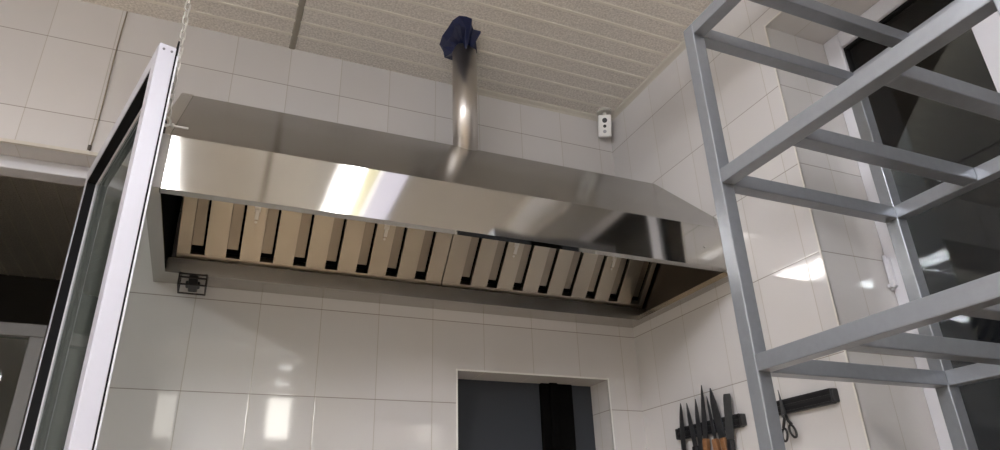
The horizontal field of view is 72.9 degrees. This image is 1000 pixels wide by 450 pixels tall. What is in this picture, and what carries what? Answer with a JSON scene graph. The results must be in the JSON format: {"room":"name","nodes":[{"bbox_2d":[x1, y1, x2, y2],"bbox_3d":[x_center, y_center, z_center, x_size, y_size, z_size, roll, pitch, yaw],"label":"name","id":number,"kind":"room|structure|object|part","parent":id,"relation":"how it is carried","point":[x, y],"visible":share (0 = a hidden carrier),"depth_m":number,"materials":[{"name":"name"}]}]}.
{"room":"commercial kitchen","nodes":[
{"label":"commercial kitchen","id":0,"kind":"room"},
{"bbox_2d":[0,274,59,445],"bbox_3d":[-2.555,2.064,4.544,5.200,3.378,0.200,9,-27,-22],"label":"wall","id":1,"kind":"structure","parent":0,"point":[28,300],"depth_m":4.74,"materials":[{"name":"paint"}]},
{"bbox_2d":[0,0,646,449],"bbox_3d":[-1.580,0.751,1.771,4.600,3.378,0.190,9,-27,-22],"label":"wall","id":2,"kind":"structure","parent":0,"point":[221,369],"depth_m":2.34,"materials":[{"name":"beige tile"}]},
{"bbox_2d":[0,154,89,186],"bbox_3d":[-1.915,0.587,1.740,1.315,1.872,0.070,9,-27,-22],"label":"window","id":3,"kind":"structure","parent":2,"relation":"in","point":[11,166],"depth_m":2.26,"materials":[{"name":"white plastic"}]},
{"bbox_2d":[0,137,97,156],"bbox_3d":[-1.891,-0.316,2.021,1.315,0.012,0.010,9,-27,-22],"label":"trim","id":4,"kind":"structure","parent":2,"relation":"attached to","point":[2,140],"depth_m":2.19,"materials":[{"name":"white plastic"}]},
{"bbox_2d":[17,41,180,449],"bbox_3d":[-1.030,0.498,1.551,0.061,1.784,0.827,17,-31,-35],"label":"door","id":5,"kind":"structure","parent":2,"relation":"in","point":[66,408],"depth_m":1.63,"materials":[{"name":"grey"}]},
{"bbox_3d":[-1.020,0.503,1.550,0.004,1.648,0.699,18,-31,-36],"label":"glass","id":6,"kind":"part","parent":5,"relation":"part of","materials":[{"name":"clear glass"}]},
{"bbox_2d":[87,11,127,150],"bbox_3d":[-1.363,-0.516,2.358,0.015,0.592,0.010,9,-27,-22],"label":"cable","id":7,"kind":"object","parent":2,"relation":"attached to","point":[89,146],"visible":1,"depth_m":2.34,"materials":[{"name":"beige plastic"}]},
{"bbox_2d":[146,93,728,327],"bbox_3d":[-0.149,-0.061,2.300,1.797,0.582,0.690,9,-27,-22],"label":"range hood","id":8,"kind":"object","parent":2,"relation":"attached to","point":[276,202],"depth_m":2.16,"materials":[{"name":"silver metal"}]},
{"bbox_3d":[-0.959,-0.200,1.986,0.036,0.543,0.690,9,-27,-22],"label":"panel","id":9,"kind":"part","parent":8,"relation":"part of","materials":[{"name":"silver metal"}]},
{"bbox_3d":[-0.946,-0.188,2.000,0.002,0.511,0.650,9,-27,-22],"label":"panel","id":10,"kind":"part","parent":8,"relation":"part of","materials":[{"name":"black"}]},
{"bbox_3d":[-0.966,0.185,2.127,0.082,0.041,0.092,9,-27,-22],"label":"bracket","id":11,"kind":"part","parent":8,"relation":"part of","materials":[{"name":"metal"}]},
{"bbox_3d":[-0.770,-0.035,2.147,0.018,0.049,0.045,9,-27,-22],"label":"handle","id":12,"kind":"part","parent":8,"relation":"part of","materials":[{"name":"silver metal"}]},
{"bbox_3d":[-0.387,0.022,2.299,0.018,0.049,0.045,9,-27,-22],"label":"handle","id":13,"kind":"part","parent":8,"relation":"part of","materials":[{"name":"silver metal"}]},
{"bbox_3d":[0.001,-0.027,1.958,1.763,0.146,0.028,9,-27,-22],"label":"panel","id":14,"kind":"part","parent":8,"relation":"part of","materials":[{"name":"silver metal"}]},
{"bbox_3d":[-0.136,-0.142,2.345,1.763,0.395,0.688,9,-27,-22],"label":"roof panel","id":15,"kind":"part","parent":8,"relation":"part of","materials":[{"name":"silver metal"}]},
{"bbox_2d":[453,43,477,149],"bbox_3d":[-0.136,-0.484,2.628,0.096,0.505,0.096,9,-27,-22],"label":"duct","id":16,"kind":"object","parent":8,"relation":"attached to","point":[465,110],"visible":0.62,"depth_m":2.58,"materials":[{"name":"silver metal"}]},
{"bbox_2d":[439,16,480,59],"bbox_3d":[-0.150,-0.718,2.673,0.158,0.044,0.254,9,-27,-22],"label":"plastic film","id":17,"kind":"object","parent":16,"relation":"attached to","point":[460,30],"visible":0.86,"depth_m":2.65,"materials":[{"name":"blue plastic"}]},
{"bbox_3d":[0.057,0.089,2.476,0.018,0.049,0.045,9,-27,-22],"label":"handle","id":18,"kind":"part","parent":8,"relation":"part of","materials":[{"name":"silver metal"}]},
{"bbox_3d":[0.440,0.146,2.629,0.018,0.049,0.045,9,-27,-22],"label":"handle","id":19,"kind":"part","parent":8,"relation":"part of","materials":[{"name":"silver metal"}]},
{"bbox_3d":[0.672,0.055,2.645,0.002,0.511,0.650,9,-27,-22],"label":"panel","id":20,"kind":"part","parent":8,"relation":"part of","materials":[{"name":"silver metal"}]},
{"bbox_2d":[458,379,595,449],"bbox_3d":[0.102,1.130,2.420,0.625,1.130,0.055,9,-27,-22],"label":"window","id":21,"kind":"structure","parent":2,"relation":"in","point":[492,415],"depth_m":2.60,"materials":[{"name":"black glass"}]},
{"bbox_3d":[-0.009,1.117,2.383,0.390,1.130,0.006,9,-27,-22],"label":"pane","id":22,"kind":"part","parent":21,"relation":"part of","materials":[{"name":"grey glass"}]},
{"bbox_3d":[0.343,1.170,2.523,0.095,1.130,0.006,9,-27,-22],"label":"pane","id":23,"kind":"part","parent":21,"relation":"part of","materials":[{"name":"grey glass"}]},
{"bbox_2d":[456,369,615,449],"bbox_3d":[0.152,1.077,2.316,0.637,1.136,0.007,9,-27,-22],"label":"trim","id":24,"kind":"structure","parent":2,"relation":"attached to","point":[457,370],"depth_m":2.53,"materials":[{"name":"white plastic"}]},
{"bbox_2d":[477,87,597,120],"bbox_3d":[0.172,-0.549,3.088,0.770,0.022,0.022,9,-27,-22],"label":"trim","id":25,"kind":"structure","parent":2,"relation":"attached to","point":[480,91],"depth_m":3.08,"materials":[{"name":"white plastic"}]},
{"bbox_2d":[597,107,611,137],"bbox_3d":[0.487,-0.469,3.143,0.072,0.139,0.068,-6,-25,8],"label":"security camera","id":26,"kind":"object","parent":2,"relation":"attached to","point":[604,114],"visible":1,"depth_m":3.12,"materials":[{"name":"white plastic"}]},
{"bbox_2d":[0,0,712,279],"bbox_3d":[-0.988,-1.374,1.385,5.220,0.120,9.400,9,-27,-22],"label":"ceiling","id":27,"kind":"structure","parent":0,"point":[47,193],"depth_m":2.71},
{"bbox_2d":[166,0,190,117],"bbox_3d":[-0.845,-0.639,1.843,0.051,0.839,0.024,-9,-26,14],"label":"chain","id":28,"kind":"object","parent":27,"relation":"hanging from","point":[187,10],"visible":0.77,"depth_m":1.76,"materials":[{"name":"silver metal"}]},
{"bbox_2d":[163,117,187,131],"bbox_3d":[-0.803,-0.246,1.667,0.066,0.038,0.018,9,-27,-22],"label":"shackle","id":29,"kind":"object","parent":28,"relation":"hanging from","point":[172,125],"visible":0.5,"depth_m":1.66,"materials":[{"name":"silver metal"}]},
{"bbox_2d":[289,0,305,49],"bbox_3d":[0.301,-1.853,0.294,0.024,0.003,5.800,9,-27,-22],"label":"trim","id":30,"kind":"structure","parent":27,"relation":"attached to","point":[299,14],"depth_m":2.58,"materials":[{"name":"beige metal"}]},
{"bbox_2d":[0,0,713,279],"bbox_3d":[-0.948,-1.310,1.379,4.905,0.004,8.991,9,-27,-22],"label":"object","id":31,"kind":"structure","parent":27,"relation":"attached to","point":[149,1],"depth_m":2.69,"materials":[{"name":"white"}]},
{"bbox_2d":[611,0,940,449],"bbox_3d":[1.862,-0.052,0.282,0.420,3.378,5.990,9,-27,-22],"label":"wall","id":32,"kind":"structure","parent":0,"point":[657,139],"depth_m":2.25,"materials":[{"name":"beige tile"}]},
{"bbox_2d":[611,39,685,121],"bbox_3d":[1.644,-1.643,0.825,0.022,0.022,5.800,9,-27,-22],"label":"trim","id":33,"kind":"structure","parent":32,"relation":"attached to","point":[681,47],"depth_m":2.94,"materials":[{"name":"white plastic"}]},
{"bbox_2d":[675,413,746,439],"bbox_3d":[0.708,0.687,2.296,0.022,0.042,0.347,9,-27,-22],"label":"rail","id":34,"kind":"object","parent":32,"relation":"attached to","point":[739,420],"visible":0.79,"depth_m":2.25,"materials":[{"name":"black plastic"}]},
{"bbox_2d":[679,403,685,449],"bbox_3d":[0.646,0.772,2.390,0.018,0.273,0.042,9,-27,-22],"label":"kitchen knife","id":35,"kind":"object","parent":34,"relation":"attached to","point":[681,421],"visible":1,"depth_m":2.40,"materials":[{"name":"metal"}]},
{"bbox_2d":[686,403,698,449],"bbox_3d":[0.672,0.743,2.335,0.018,0.258,0.044,9,-27,-22],"label":"kitchen knife","id":36,"kind":"object","parent":34,"relation":"attached to","point":[691,428],"visible":1,"depth_m":2.35,"materials":[{"name":"metal"}]},
{"bbox_2d":[695,399,702,449],"bbox_3d":[0.684,0.750,2.304,0.018,0.308,0.027,9,-27,-22],"label":"kitchen knife","id":37,"kind":"object","parent":34,"relation":"attached to","point":[697,419],"visible":1,"depth_m":2.32,"materials":[{"name":"metal"}]},
{"bbox_2d":[701,385,710,449],"bbox_3d":[0.694,0.691,2.300,0.018,0.286,0.045,9,-27,-22],"label":"kitchen knife","id":38,"kind":"object","parent":34,"relation":"attached to","point":[705,441],"visible":1,"depth_m":2.30,"materials":[{"name":"metal"}]},
{"bbox_3d":[0.694,0.640,2.318,0.002,0.177,0.034,9,-27,-22],"label":"blade","id":39,"kind":"part","parent":38,"relation":"part of","materials":[{"name":"metal"}]},
{"bbox_3d":[0.694,0.773,2.268,0.018,0.111,0.032,9,-27,-22],"label":"handle","id":40,"kind":"part","parent":38,"relation":"part of","materials":[{"name":"orange wood"}]},
{"bbox_2d":[706,396,720,449],"bbox_3d":[0.714,0.694,2.248,0.018,0.251,0.029,9,-27,-22],"label":"kitchen knife","id":41,"kind":"object","parent":34,"relation":"attached to","point":[715,441],"visible":0.97,"depth_m":2.25,"materials":[{"name":"metal"}]},
{"bbox_3d":[0.710,0.646,2.276,0.002,0.142,0.020,9,-27,-22],"label":"blade","id":42,"kind":"part","parent":41,"relation":"part of","materials":[{"name":"metal"}]},
{"bbox_3d":[0.717,0.757,2.218,0.018,0.111,0.028,9,-27,-22],"label":"handle","id":43,"kind":"part","parent":41,"relation":"part of","materials":[{"name":"orange wood"}]},
{"bbox_2d":[710,388,726,449],"bbox_3d":[0.727,0.671,2.225,0.018,0.276,0.062,9,-27,-22],"label":"kitchen knife","id":44,"kind":"object","parent":34,"relation":"attached to","point":[715,411],"visible":0.92,"depth_m":2.24,"materials":[{"name":"metal"}]},
{"bbox_3d":[0.734,0.741,2.181,0.018,0.111,0.039,9,-27,-22],"label":"handle","id":45,"kind":"part","parent":44,"relation":"part of","materials":[{"name":"orange wood"}]},
{"bbox_2d":[723,393,734,449],"bbox_3d":[0.743,0.673,2.183,0.018,0.253,0.058,9,-27,-22],"label":"kitchen knife","id":46,"kind":"object","parent":34,"relation":"attached to","point":[729,427],"visible":1,"depth_m":2.19,"materials":[{"name":"black metal"}]},
{"bbox_3d":[0.741,0.742,2.163,0.018,0.111,0.034,9,-27,-22],"label":"handle","id":47,"kind":"part","parent":46,"relation":"part of","materials":[{"name":"black plastic"}]},
{"bbox_2d":[776,388,839,415],"bbox_3d":[0.865,0.518,1.964,0.022,0.042,0.275,9,-27,-22],"label":"rail","id":48,"kind":"object","parent":32,"relation":"attached to","point":[829,396],"visible":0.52,"depth_m":1.92,"materials":[{"name":"black plastic"}]},
{"bbox_2d":[778,391,797,441],"bbox_3d":[0.835,0.555,1.980,0.009,0.150,0.061,9,-27,-22],"label":"scissors","id":49,"kind":"object","parent":48,"relation":"hanging from","point":[783,411],"visible":0.9,"depth_m":1.97,"materials":[{"name":"metal"}]},
{"bbox_3d":[0.830,0.595,1.977,0.009,0.076,0.032,9,-27,-22],"label":"handle","id":50,"kind":"part","parent":49,"relation":"part of","materials":[{"name":"black plastic"}]},
{"bbox_3d":[0.840,0.581,1.956,0.009,0.071,0.037,9,-27,-22],"label":"handle","id":51,"kind":"part","parent":49,"relation":"part of","materials":[{"name":"black plastic"}]},
{"bbox_2d":[764,11,870,449],"bbox_3d":[1.214,0.065,1.294,0.005,2.252,1.371,9,-27,-22],"label":"trim","id":52,"kind":"structure","parent":32,"relation":"attached to","point":[775,17],"depth_m":1.98,"materials":[{"name":"white"}]},
{"bbox_2d":[823,0,999,449],"bbox_3d":[1.473,0.105,1.393,0.098,2.246,1.365,9,-27,-22],"label":"window","id":53,"kind":"structure","parent":32,"relation":"in","point":[895,111],"depth_m":2.12,"materials":[{"name":"white plastic"}]},
{"bbox_3d":[1.313,0.274,1.748,0.006,2.106,0.377,9,-27,-22],"label":"pane","id":54,"kind":"part","parent":53,"relation":"part of","materials":[{"name":"clear glass"}]},
{"bbox_3d":[-0.797,1.804,-0.043,5.400,0.100,9.400,9,-27,-22],"label":"floor","id":55,"kind":"structure","parent":0,"visible":0},
{"bbox_2d":[0,322,47,449],"bbox_3d":[-2.506,1.455,2.126,1.350,2.455,0.060,9,-27,-22],"label":"door frame","id":56,"kind":"structure","parent":55,"relation":"on","point":[35,333],"depth_m":2.77,"materials":[{"name":"grey metal"}]},
{"bbox_2d":[683,0,999,449],"bbox_3d":[0.863,0.659,0.910,0.558,2.674,0.638,9,-27,-22],"label":"tube rack","id":57,"kind":"object","parent":55,"relation":"on","point":[882,332],"visible":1,"depth_m":1.36,"materials":[{"name":"grey metal"}]},
{"bbox_3d":[0.581,-0.575,1.367,0.032,0.032,0.572,9,-27,-22],"label":"rail","id":58,"kind":"part","parent":57,"relation":"part of","materials":[{"name":"grey metal"}]},
{"bbox_3d":[0.503,0.743,1.065,0.032,2.674,0.032,9,-27,-22],"label":"post","id":59,"kind":"part","parent":57,"relation":"part of","materials":[{"name":"grey metal"}]},
{"bbox_3d":[0.704,-0.419,1.714,0.493,0.032,0.032,9,-27,-22],"label":"rail","id":60,"kind":"part","parent":57,"relation":"part of","materials":[{"name":"grey metal"}]},
{"bbox_3d":[0.716,-0.059,1.548,0.493,0.032,0.032,9,-27,-22],"label":"rail","id":61,"kind":"part","parent":57,"relation":"part of","materials":[{"name":"grey metal"}]},
{"bbox_3d":[0.593,-0.215,1.200,0.032,0.032,0.572,9,-27,-22],"label":"rail","id":62,"kind":"part","parent":57,"relation":"part of","materials":[{"name":"grey metal"}]},
{"bbox_3d":[0.729,0.302,1.381,0.493,0.032,0.032,9,-27,-22],"label":"rail","id":63,"kind":"part","parent":57,"relation":"part of","materials":[{"name":"grey metal"}]},
{"bbox_3d":[0.605,0.146,1.034,0.032,0.032,0.572,9,-27,-22],"label":"rail","id":64,"kind":"part","parent":57,"relation":"part of","materials":[{"name":"grey metal"}]},
{"bbox_3d":[1.064,-0.503,1.559,0.032,0.032,0.572,9,-27,-22],"label":"rail","id":65,"kind":"part","parent":57,"relation":"part of","materials":[{"name":"grey metal"}]},
{"bbox_3d":[0.986,0.815,1.258,0.032,2.674,0.032,9,-27,-22],"label":"post","id":66,"kind":"part","parent":57,"relation":"part of","materials":[{"name":"grey metal"}]},
{"bbox_3d":[1.076,-0.143,1.393,0.032,0.032,0.572,9,-27,-22],"label":"rail","id":67,"kind":"part","parent":57,"relation":"part of","materials":[{"name":"grey metal"}]},
{"bbox_3d":[1.088,0.218,1.226,0.032,0.032,0.572,9,-27,-22],"label":"rail","id":68,"kind":"part","parent":57,"relation":"part of","materials":[{"name":"grey metal"}]},
{"bbox_3d":[0.739,0.503,0.562,0.032,2.674,0.032,9,-27,-22],"label":"post","id":69,"kind":"part","parent":57,"relation":"part of","materials":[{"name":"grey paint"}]}
]}

